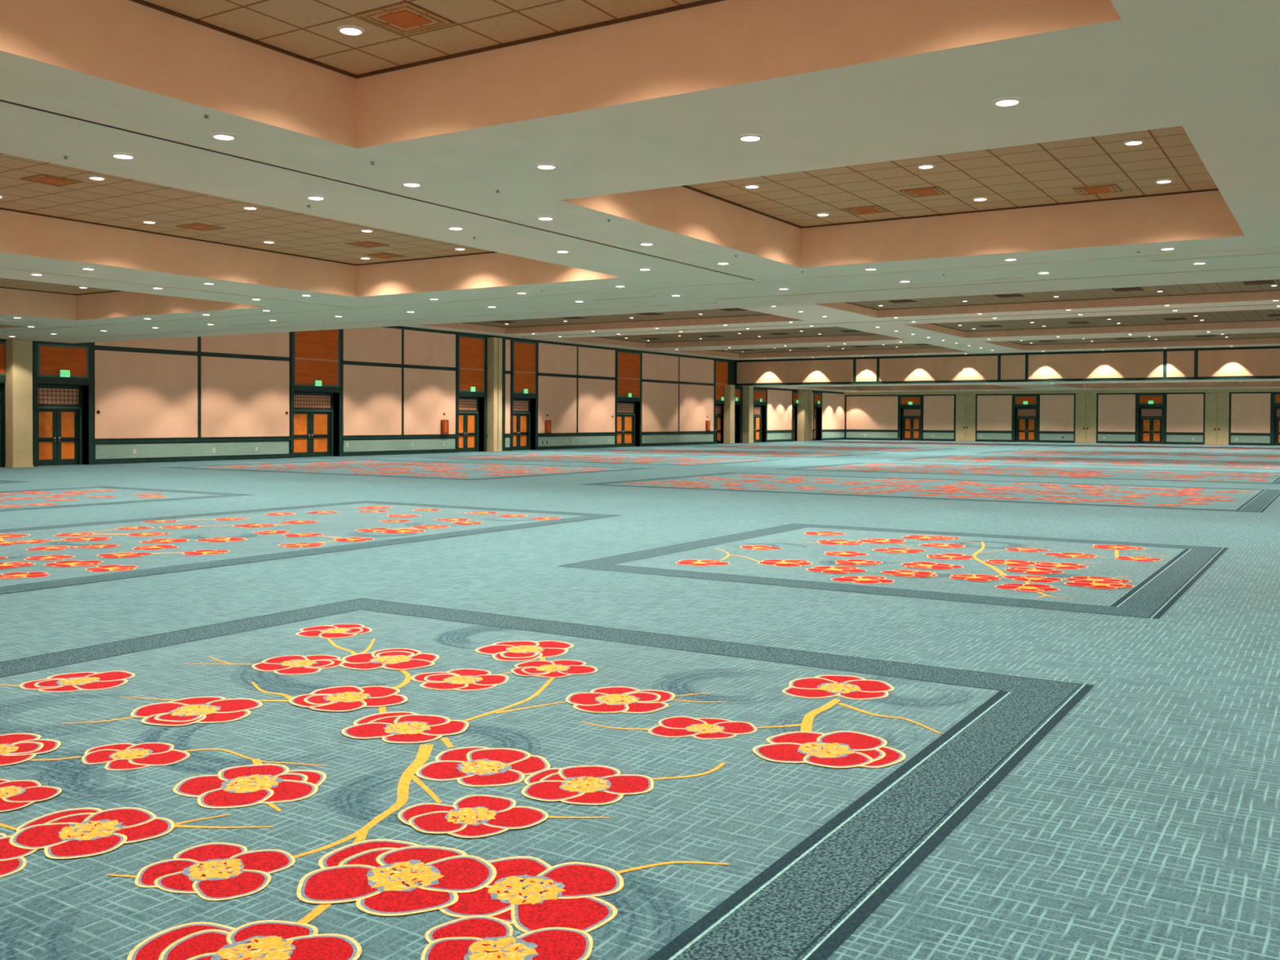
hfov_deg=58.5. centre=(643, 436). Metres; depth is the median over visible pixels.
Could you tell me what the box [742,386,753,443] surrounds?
pilaster
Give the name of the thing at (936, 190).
ceiling vent
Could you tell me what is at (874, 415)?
wall
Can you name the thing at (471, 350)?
door
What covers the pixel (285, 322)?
access slot
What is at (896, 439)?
baseboard
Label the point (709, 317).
ceiling
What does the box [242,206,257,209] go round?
recessed light
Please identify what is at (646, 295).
access slot
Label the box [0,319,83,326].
ceiling track
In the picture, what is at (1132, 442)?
baseboard
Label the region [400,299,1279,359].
ceiling
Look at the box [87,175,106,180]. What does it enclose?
recessed light
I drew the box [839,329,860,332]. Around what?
ceiling vent
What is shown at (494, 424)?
pilaster
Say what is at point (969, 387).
ceiling
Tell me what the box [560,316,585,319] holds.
ceiling vent
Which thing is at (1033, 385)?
ceiling
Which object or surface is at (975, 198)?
recessed light
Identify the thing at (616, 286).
recessed light
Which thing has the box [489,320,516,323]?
ceiling vent
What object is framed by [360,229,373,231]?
recessed light
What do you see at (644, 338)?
ceiling vent
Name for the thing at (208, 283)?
recessed light
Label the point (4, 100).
ceiling track
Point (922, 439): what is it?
baseboard
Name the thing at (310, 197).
recessed light
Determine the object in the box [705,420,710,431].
wall box
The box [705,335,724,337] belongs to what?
ceiling vent
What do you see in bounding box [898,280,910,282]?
recessed light
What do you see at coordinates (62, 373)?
exit sign
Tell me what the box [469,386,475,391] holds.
exit sign
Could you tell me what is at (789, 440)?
baseboard
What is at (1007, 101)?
recessed light
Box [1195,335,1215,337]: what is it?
ceiling vent
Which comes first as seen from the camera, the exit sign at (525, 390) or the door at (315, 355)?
the door at (315, 355)
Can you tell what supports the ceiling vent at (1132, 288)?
in the ceiling at (1227, 291)
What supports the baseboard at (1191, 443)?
attached to the wall at (874, 415)
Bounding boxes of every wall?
[0,325,844,466]
[734,346,1279,386]
[844,387,1279,444]
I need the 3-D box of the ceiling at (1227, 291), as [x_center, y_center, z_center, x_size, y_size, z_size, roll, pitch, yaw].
[18.626,-6.616,52.066,21.600,0.450,13.100,1,1,32]
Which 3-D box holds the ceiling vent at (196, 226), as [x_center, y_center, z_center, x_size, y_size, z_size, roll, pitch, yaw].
[-9.961,-4.698,25.680,0.740,0.026,0.740,1,1,32]
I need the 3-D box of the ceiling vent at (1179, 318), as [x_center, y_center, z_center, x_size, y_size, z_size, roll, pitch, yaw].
[31.728,-7.008,68.239,1.200,0.026,1.200,1,1,32]
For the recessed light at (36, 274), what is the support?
in the ceiling at (1210, 68)
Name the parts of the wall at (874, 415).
chair rail, wainscot panel, fabric panel, wainscot panel, fabric panel, chair rail, chair rail, wainscot panel, fabric panel, wainscot panel, chair rail, fabric panel, cornice, wainscot panel, chair rail, fabric panel, wainscot panel, fabric panel, chair rail, wainscot panel, fabric panel, chair rail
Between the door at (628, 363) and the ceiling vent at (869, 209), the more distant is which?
the door at (628, 363)
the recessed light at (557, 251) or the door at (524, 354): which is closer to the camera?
the recessed light at (557, 251)
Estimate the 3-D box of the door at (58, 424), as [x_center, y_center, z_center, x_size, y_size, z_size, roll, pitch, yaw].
[-26.739,-1.505,52.354,0.650,5.650,2.870,1,1,32]
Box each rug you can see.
[0,480,33,483]
[0,485,248,511]
[0,500,622,594]
[0,598,1093,959]
[158,459,645,479]
[420,453,782,465]
[557,523,1228,618]
[573,448,883,457]
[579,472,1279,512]
[698,444,958,451]
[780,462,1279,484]
[813,440,1031,446]
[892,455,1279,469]
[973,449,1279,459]
[1053,444,1279,451]
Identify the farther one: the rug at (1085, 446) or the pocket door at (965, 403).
the pocket door at (965, 403)
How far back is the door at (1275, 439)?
109.78 m
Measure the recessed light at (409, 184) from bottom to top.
0.021 m
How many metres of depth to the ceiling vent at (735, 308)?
63.61 m
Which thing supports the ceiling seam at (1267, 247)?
attached to the ceiling at (1210, 68)
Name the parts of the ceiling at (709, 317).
shadow moulding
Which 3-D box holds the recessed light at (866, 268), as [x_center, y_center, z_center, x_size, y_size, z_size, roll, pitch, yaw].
[5.056,-3.728,25.452,0.300,0.021,0.300,1,1,32]
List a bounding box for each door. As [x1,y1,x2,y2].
[0,338,5,466]
[32,341,93,466]
[290,328,342,457]
[456,334,486,452]
[511,339,537,450]
[615,350,641,447]
[713,360,728,444]
[734,386,741,443]
[753,388,767,442]
[791,390,797,441]
[813,391,822,440]
[898,395,922,440]
[955,394,975,441]
[1012,394,1039,442]
[1075,393,1097,443]
[1136,393,1165,444]
[1204,392,1229,444]
[1271,392,1279,445]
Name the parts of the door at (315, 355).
panel, frame, panel, panel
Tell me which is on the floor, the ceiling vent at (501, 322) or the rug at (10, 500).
the rug at (10, 500)
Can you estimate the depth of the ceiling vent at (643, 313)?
66.31 m
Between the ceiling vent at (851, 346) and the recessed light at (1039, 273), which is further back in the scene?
the ceiling vent at (851, 346)
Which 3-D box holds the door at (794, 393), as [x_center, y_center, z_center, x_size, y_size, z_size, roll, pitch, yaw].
[15.885,-2.179,121.211,0.650,5.350,2.100,1,1,32]
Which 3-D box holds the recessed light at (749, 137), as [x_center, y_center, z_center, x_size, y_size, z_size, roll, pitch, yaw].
[1.274,-3.571,13.681,0.300,0.021,0.300,1,1,32]
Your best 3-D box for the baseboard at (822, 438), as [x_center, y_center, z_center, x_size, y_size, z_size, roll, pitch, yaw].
[21.523,0.294,129.806,0.070,0.200,6.800,1,1,32]
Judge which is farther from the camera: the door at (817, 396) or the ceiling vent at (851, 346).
the door at (817, 396)
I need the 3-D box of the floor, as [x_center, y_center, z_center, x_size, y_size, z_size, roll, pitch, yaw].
[15.423,1.478,61.321,64.200,0.200,130.300,1,1,32]
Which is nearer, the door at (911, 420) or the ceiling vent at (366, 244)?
the ceiling vent at (366, 244)
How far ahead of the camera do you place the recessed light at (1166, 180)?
20.30 m
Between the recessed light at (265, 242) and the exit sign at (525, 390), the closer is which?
the recessed light at (265, 242)
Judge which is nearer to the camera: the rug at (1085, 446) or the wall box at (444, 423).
the wall box at (444, 423)
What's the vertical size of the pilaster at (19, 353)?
5.590 m
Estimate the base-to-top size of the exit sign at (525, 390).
0.320 m
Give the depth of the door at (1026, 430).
122.23 m
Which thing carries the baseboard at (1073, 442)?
attached to the wall at (874, 415)
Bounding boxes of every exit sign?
[58,369,70,377]
[314,380,321,386]
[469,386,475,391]
[523,388,528,393]
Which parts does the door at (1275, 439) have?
frame, panel, panel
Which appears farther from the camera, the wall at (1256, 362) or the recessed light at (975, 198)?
the wall at (1256, 362)
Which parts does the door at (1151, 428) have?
panel, panel, frame, panel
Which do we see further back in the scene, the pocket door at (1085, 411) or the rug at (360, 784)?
the pocket door at (1085, 411)
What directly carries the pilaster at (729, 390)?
attached to the wall at (230, 394)
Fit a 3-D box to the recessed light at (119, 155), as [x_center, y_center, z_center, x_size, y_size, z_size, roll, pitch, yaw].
[-6.728,-3.623,14.776,0.300,0.021,0.300,1,1,32]
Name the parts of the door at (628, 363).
panel, frame, panel, panel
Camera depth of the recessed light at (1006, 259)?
23.76 m
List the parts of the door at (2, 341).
frame, panel, frame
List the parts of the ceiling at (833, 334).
panel, shadow moulding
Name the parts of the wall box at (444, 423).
panel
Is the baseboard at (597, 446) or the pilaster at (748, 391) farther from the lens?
the pilaster at (748, 391)
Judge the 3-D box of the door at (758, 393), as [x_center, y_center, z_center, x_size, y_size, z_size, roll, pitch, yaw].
[11.279,-2.090,113.772,0.650,5.350,3.200,1,1,32]
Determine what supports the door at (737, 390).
in the wall at (230, 394)
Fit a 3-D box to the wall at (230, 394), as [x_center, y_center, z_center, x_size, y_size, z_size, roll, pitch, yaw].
[-11.260,-2.943,77.610,0.980,7.920,130.000,1,1,32]
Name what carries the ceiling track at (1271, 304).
attached to the ceiling at (812, 313)
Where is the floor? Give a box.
[0,440,1279,959]
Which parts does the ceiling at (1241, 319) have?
panel, shadow moulding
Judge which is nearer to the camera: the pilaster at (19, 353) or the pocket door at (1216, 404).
the pilaster at (19, 353)
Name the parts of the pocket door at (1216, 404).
door, door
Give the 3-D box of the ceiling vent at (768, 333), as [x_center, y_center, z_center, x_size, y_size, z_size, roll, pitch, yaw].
[9.655,-7.301,81.311,1.200,0.026,1.200,1,1,32]
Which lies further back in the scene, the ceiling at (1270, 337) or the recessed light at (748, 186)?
the ceiling at (1270, 337)
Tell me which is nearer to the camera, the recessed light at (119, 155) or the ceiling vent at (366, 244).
the recessed light at (119, 155)
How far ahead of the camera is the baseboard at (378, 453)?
70.43 m
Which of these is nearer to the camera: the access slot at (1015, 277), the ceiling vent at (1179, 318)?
the access slot at (1015, 277)
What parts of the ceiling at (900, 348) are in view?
shadow moulding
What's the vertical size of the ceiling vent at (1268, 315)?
0.026 m
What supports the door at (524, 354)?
in the wall at (230, 394)
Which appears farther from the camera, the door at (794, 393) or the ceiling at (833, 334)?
the door at (794, 393)
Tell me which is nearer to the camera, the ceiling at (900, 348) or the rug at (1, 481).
the rug at (1, 481)
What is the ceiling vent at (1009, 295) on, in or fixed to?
in the ceiling at (1227, 291)
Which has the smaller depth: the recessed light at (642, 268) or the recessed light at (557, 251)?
the recessed light at (557, 251)
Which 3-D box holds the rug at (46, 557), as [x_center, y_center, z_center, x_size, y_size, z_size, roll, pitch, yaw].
[-8.598,1.856,21.092,8.200,0.013,17.600,1,1,32]
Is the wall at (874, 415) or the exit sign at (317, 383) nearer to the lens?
the exit sign at (317, 383)
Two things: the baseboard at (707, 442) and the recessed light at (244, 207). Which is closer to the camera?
the recessed light at (244, 207)
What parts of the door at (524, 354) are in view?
panel, frame, panel, panel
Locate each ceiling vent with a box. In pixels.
[19,173,83,186]
[175,222,225,231]
[345,240,389,248]
[354,0,454,35]
[364,252,404,258]
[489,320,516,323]
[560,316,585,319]
[635,312,662,315]
[643,337,662,339]
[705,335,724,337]
[720,307,746,311]
[768,333,790,334]
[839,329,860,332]
[842,204,889,215]
[851,346,868,347]
[887,299,917,302]
[898,186,950,198]
[979,324,1001,327]
[993,293,1024,297]
[1040,340,1056,342]
[1067,321,1091,324]
[1072,183,1122,195]
[1111,287,1143,291]
[1115,337,1133,339]
[1163,317,1187,320]
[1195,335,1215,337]
[1242,280,1275,284]
[1266,314,1279,316]
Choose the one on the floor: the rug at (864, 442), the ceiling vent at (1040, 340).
the rug at (864, 442)
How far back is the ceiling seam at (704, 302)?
38.88 m
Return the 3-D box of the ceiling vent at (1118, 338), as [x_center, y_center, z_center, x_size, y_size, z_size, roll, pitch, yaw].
[35.568,-7.234,84.677,1.200,0.026,1.200,1,1,32]
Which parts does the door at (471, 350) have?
panel, frame, panel, panel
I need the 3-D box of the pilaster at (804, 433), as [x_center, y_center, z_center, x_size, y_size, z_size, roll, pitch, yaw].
[17.169,-2.255,122.009,0.812,5.490,2.114,1,1,32]
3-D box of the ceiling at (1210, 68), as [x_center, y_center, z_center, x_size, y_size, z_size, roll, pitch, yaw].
[-8.905,-4.893,20.731,63.000,2.320,35.800,1,1,32]
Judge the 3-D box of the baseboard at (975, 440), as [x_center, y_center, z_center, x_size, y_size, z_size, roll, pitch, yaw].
[37.864,0.459,123.650,3.940,0.200,0.070,1,1,32]
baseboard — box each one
[93,454,290,464]
[342,449,456,456]
[537,444,615,449]
[641,441,714,446]
[767,439,792,442]
[822,438,844,440]
[844,438,898,440]
[922,439,955,440]
[975,440,1012,441]
[1038,440,1075,443]
[1096,441,1136,444]
[1164,442,1204,444]
[1229,443,1271,445]
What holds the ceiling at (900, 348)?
attached to the ceiling at (812, 313)
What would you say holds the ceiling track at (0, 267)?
attached to the ceiling at (1210, 68)
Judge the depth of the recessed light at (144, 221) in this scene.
25.01 m
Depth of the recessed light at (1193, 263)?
24.27 m
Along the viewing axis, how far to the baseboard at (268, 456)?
57.75 m
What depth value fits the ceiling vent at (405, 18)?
12.21 m
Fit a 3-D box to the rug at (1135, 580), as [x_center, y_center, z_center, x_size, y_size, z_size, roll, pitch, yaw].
[4.498,1.950,18.690,8.340,0.013,8.600,1,1,32]
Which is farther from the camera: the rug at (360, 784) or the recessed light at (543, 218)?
the recessed light at (543, 218)
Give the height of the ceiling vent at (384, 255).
0.026 m
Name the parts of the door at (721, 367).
panel, frame, panel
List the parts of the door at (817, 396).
frame, panel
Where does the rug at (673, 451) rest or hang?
on the floor
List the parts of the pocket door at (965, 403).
door, door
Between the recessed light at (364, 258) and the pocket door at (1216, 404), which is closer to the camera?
the recessed light at (364, 258)
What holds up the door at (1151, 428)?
in the wall at (874, 415)
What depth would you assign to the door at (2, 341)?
50.10 m
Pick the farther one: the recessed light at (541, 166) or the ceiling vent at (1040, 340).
the ceiling vent at (1040, 340)
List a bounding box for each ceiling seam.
[0,245,1279,332]
[45,302,716,340]
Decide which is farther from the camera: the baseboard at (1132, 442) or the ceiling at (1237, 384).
the baseboard at (1132, 442)
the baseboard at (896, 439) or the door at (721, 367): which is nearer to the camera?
the door at (721, 367)
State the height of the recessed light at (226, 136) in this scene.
0.021 m
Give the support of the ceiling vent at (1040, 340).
in the ceiling at (1270, 337)
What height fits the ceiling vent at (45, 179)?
0.026 m
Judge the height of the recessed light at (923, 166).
0.021 m
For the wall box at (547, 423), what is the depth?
83.39 m
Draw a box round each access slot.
[230,321,297,326]
[593,295,654,300]
[896,276,1022,285]
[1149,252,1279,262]
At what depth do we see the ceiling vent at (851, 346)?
94.80 m
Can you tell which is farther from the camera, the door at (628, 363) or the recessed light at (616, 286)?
the door at (628, 363)
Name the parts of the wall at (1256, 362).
fabric panel, fabric panel, fabric panel, trim, fabric panel, fabric panel, fabric panel, fabric panel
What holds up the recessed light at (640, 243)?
in the ceiling at (1210, 68)
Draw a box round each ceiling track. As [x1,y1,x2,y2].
[0,97,757,280]
[0,266,352,308]
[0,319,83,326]
[519,303,1279,337]
[715,265,1279,299]
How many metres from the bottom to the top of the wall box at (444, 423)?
0.940 m
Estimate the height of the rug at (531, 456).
0.010 m
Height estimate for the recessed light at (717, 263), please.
0.021 m
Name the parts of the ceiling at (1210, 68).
shadow moulding, shadow moulding, panel, shadow moulding, panel, shadow moulding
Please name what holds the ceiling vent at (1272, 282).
in the ceiling at (1227, 291)
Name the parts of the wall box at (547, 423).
panel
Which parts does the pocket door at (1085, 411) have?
door, door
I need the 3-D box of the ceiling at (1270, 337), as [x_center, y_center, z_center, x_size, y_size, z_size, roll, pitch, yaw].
[36.690,-6.967,81.340,21.700,0.450,11.700,1,1,32]
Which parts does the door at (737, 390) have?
frame, panel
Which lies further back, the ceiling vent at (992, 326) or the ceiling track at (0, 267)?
the ceiling vent at (992, 326)
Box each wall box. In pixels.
[440,419,448,434]
[544,420,551,432]
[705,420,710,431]
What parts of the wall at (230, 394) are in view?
fabric panel, fabric panel, wainscot panel, chair rail, fabric panel, fabric panel, fabric panel, fabric panel, wainscot panel, chair rail, fabric panel, fabric panel, wainscot panel, fabric panel, fabric panel, fabric panel, fabric panel, cornice, wainscot panel, chair rail, fabric panel, fabric panel, fabric panel, fabric panel, wainscot panel, chair rail, fabric panel, fabric panel, wainscot panel, fabric panel, chair rail, fabric panel, wainscot panel, fabric panel, chair rail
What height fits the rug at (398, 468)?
0.013 m
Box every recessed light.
[30,273,44,275]
[80,267,95,270]
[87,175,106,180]
[111,152,135,159]
[142,220,156,223]
[202,282,214,284]
[210,133,236,140]
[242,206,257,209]
[262,240,275,243]
[306,195,325,199]
[337,25,364,35]
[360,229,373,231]
[360,257,370,259]
[401,181,422,186]
[447,226,464,230]
[535,163,557,168]
[537,216,554,220]
[555,249,569,253]
[614,284,626,287]
[638,267,651,270]
[639,242,653,245]
[716,262,729,264]
[737,133,762,141]
[743,184,759,188]
[815,213,830,216]
[864,267,877,270]
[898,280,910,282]
[916,164,934,168]
[972,197,987,200]
[992,97,1022,106]
[1003,257,1017,261]
[1037,271,1050,274]
[1123,139,1144,145]
[1155,178,1173,183]
[1159,247,1176,250]
[1191,262,1207,264]
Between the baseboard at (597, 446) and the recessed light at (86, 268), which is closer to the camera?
the recessed light at (86, 268)
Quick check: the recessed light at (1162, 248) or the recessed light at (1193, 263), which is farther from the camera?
the recessed light at (1193, 263)
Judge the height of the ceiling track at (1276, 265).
0.018 m
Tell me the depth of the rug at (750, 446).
91.34 m
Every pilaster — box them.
[4,338,33,467]
[486,337,502,451]
[723,384,734,444]
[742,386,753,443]
[796,389,812,441]
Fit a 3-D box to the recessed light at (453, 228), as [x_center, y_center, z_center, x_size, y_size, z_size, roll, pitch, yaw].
[-3.333,-3.689,20.260,0.300,0.021,0.300,1,1,32]
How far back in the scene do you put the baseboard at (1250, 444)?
110.56 m
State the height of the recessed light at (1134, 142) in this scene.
0.021 m
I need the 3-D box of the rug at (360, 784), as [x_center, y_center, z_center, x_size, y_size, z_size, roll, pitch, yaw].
[-2.224,2.078,7.993,8.530,0.014,9.030,1,1,32]
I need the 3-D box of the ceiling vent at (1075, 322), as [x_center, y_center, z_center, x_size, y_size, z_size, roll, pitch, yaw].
[27.094,-7.071,71.107,1.200,0.026,1.200,1,1,32]
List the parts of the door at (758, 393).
panel, frame, panel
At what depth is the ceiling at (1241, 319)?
71.17 m
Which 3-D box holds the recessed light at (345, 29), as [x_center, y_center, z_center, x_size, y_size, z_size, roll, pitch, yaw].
[-3.232,-4.476,12.614,0.300,0.021,0.300,1,1,32]
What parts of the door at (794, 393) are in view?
frame, panel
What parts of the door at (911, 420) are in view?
panel, panel, frame, panel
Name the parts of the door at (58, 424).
panel, frame, panel, panel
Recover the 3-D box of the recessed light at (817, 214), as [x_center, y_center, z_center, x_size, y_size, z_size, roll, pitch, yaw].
[3.716,-4.609,23.742,0.300,0.021,0.300,1,1,32]
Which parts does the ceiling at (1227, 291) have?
shadow moulding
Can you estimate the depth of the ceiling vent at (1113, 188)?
21.04 m
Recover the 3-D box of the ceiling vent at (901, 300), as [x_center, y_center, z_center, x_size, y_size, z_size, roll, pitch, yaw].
[13.293,-6.952,58.834,1.200,0.026,1.200,1,1,32]
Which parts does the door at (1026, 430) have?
panel, panel, frame, panel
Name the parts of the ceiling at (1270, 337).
panel, shadow moulding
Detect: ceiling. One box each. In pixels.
[0,0,1279,343]
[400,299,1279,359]
[422,307,804,333]
[556,326,904,348]
[675,343,967,358]
[744,378,1279,391]
[801,384,1031,391]
[815,279,1279,317]
[903,308,1279,337]
[986,332,1279,350]
[1049,381,1279,388]

